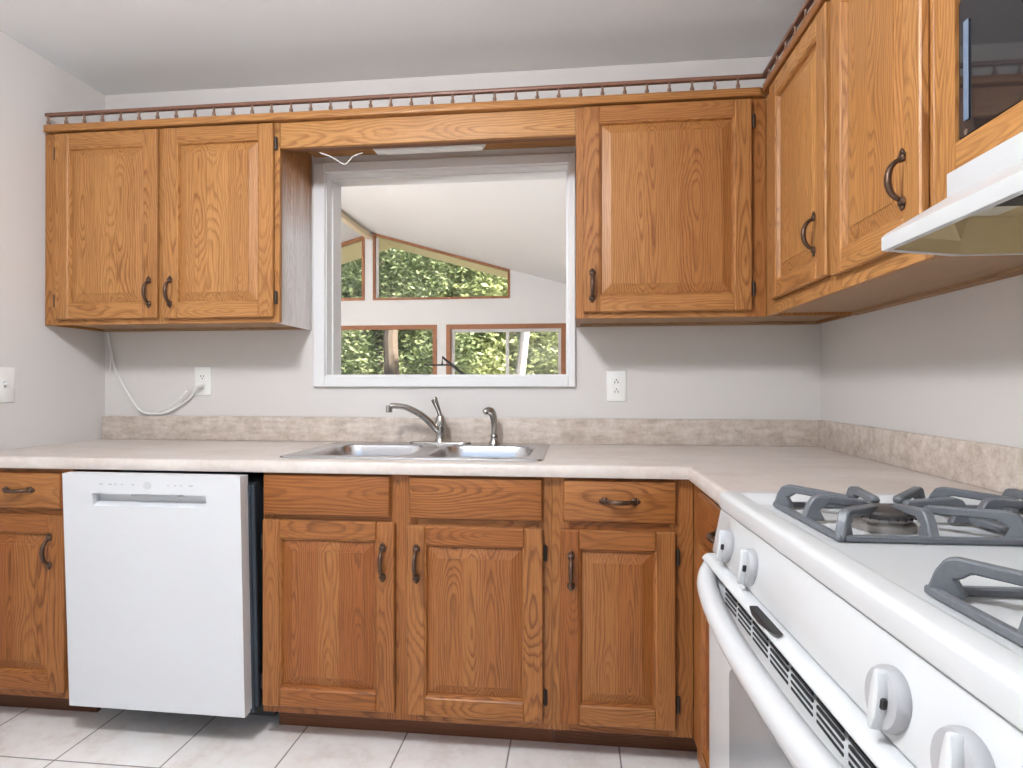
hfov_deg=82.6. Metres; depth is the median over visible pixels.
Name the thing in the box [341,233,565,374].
wall
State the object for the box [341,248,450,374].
tree
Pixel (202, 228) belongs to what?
upper cabinet
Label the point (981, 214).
range hood
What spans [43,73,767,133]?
rail
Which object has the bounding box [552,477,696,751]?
base cabinet
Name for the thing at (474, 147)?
strip light
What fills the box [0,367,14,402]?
light switch
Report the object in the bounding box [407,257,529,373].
tree
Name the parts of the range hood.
label plate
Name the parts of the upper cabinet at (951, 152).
frame, frame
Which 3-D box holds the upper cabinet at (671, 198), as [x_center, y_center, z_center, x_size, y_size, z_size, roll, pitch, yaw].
[0.711,-0.612,2.155,0.940,0.757,0.352,0,0,6]
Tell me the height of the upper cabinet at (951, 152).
0.663 m
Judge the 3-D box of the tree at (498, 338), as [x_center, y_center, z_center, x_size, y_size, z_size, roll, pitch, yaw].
[0.098,-0.872,11.760,2.471,6.503,1.171,0,0,6]
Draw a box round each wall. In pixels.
[0,31,104,450]
[105,56,820,419]
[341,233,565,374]
[821,274,1022,447]
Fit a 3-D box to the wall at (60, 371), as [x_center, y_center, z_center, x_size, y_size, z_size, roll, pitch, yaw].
[-2.128,-0.072,0.328,0.120,2.452,4.600,0,0,6]
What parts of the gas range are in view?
knob, knob, handle, oven door, trim, burner, knob, knob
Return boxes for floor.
[0,706,699,767]
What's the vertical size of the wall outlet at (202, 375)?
0.124 m
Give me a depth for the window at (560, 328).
6.96 m
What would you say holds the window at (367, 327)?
in the wall at (533, 299)
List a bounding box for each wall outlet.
[194,367,210,394]
[607,371,625,400]
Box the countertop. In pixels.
[0,415,1022,504]
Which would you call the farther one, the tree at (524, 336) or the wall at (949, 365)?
the tree at (524, 336)
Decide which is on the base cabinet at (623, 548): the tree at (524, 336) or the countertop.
the countertop
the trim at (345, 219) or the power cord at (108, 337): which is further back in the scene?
the trim at (345, 219)
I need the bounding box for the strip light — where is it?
[373,144,485,154]
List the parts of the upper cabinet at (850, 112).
door, pull handle, frame, door, pull handle, panel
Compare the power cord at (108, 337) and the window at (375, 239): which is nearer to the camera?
the power cord at (108, 337)
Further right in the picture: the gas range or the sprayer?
the gas range
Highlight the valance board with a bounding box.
[280,108,575,156]
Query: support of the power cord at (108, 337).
hanging from the upper cabinet at (202, 228)
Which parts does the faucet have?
spout, lever, plate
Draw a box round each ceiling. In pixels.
[0,0,813,94]
[341,179,565,283]
[341,209,372,242]
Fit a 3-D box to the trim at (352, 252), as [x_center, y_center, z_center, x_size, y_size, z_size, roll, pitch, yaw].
[-3.007,-1.516,7.730,2.740,0.909,0.678,0,0,6]
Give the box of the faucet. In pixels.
[386,397,470,443]
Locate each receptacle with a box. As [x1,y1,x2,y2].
[199,373,205,380]
[612,378,620,394]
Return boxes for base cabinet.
[0,468,125,711]
[261,472,552,741]
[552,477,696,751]
[694,484,720,767]
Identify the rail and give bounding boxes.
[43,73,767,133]
[762,0,829,94]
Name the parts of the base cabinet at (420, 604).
false drawer, door, pull handle, pull handle, door, false drawer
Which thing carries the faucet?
on the sink
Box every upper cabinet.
[45,123,311,331]
[576,98,850,326]
[766,0,1022,315]
[934,0,1022,203]
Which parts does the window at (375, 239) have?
sash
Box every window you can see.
[313,152,574,386]
[341,236,364,300]
[341,325,436,374]
[373,233,509,299]
[446,323,565,374]
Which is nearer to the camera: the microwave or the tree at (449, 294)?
the microwave
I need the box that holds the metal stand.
[424,356,464,373]
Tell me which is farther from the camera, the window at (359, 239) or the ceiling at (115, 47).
the window at (359, 239)
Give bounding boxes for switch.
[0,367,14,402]
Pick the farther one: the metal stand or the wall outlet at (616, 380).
the metal stand
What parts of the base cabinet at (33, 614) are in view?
pull handle, drawer, door, frame, pull handle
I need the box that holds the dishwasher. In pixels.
[62,470,278,717]
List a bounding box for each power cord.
[107,332,203,414]
[319,152,362,164]
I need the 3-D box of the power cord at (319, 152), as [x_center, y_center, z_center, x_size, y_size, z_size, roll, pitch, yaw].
[-0.649,-0.863,2.232,0.175,0.062,0.050,0,0,6]
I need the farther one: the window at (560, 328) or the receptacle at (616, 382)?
the window at (560, 328)
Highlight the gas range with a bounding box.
[697,484,1022,767]
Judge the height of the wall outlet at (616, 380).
0.122 m
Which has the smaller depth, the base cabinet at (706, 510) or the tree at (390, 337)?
the base cabinet at (706, 510)
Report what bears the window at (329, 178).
in the wall at (720, 371)
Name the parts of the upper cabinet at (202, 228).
door, pull handle, pull handle, panel, door, panel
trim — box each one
[341,212,371,239]
[341,237,392,264]
[379,237,507,278]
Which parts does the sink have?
bowl, bowl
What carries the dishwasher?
on the floor
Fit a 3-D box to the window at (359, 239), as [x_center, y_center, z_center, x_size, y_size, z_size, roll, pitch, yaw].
[-2.260,-1.420,7.208,0.934,0.796,0.070,0,0,6]
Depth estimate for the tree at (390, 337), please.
10.72 m
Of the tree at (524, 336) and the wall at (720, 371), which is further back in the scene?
the tree at (524, 336)
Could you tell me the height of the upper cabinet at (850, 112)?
0.757 m
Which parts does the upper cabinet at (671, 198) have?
pull handle, door, frame, panel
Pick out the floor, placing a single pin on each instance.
(29, 737)
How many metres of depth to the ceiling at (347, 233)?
6.89 m
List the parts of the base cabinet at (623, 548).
pull handle, door, drawer, pull handle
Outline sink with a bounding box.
[280,441,548,460]
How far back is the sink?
2.27 m
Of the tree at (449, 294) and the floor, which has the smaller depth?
the floor
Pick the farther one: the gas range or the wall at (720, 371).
the wall at (720, 371)
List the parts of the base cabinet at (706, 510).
door, drawer, pull handle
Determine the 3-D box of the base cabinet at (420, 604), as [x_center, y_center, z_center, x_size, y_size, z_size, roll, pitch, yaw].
[-0.312,0.722,2.107,0.936,0.872,0.661,0,0,6]
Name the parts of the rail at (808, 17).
rail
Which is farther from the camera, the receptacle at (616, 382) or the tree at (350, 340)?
the tree at (350, 340)
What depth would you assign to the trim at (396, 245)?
7.54 m
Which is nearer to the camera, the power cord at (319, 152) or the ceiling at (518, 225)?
the power cord at (319, 152)
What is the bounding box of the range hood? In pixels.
[881,131,1022,255]
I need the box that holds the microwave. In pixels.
[959,0,1022,139]
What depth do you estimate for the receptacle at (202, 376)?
2.55 m
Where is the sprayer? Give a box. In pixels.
[483,407,499,444]
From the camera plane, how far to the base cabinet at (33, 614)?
1.96 m
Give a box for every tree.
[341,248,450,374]
[341,249,479,374]
[341,251,453,374]
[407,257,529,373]
[410,269,557,373]
[459,272,557,373]
[468,272,557,373]
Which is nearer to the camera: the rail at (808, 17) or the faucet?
the rail at (808, 17)

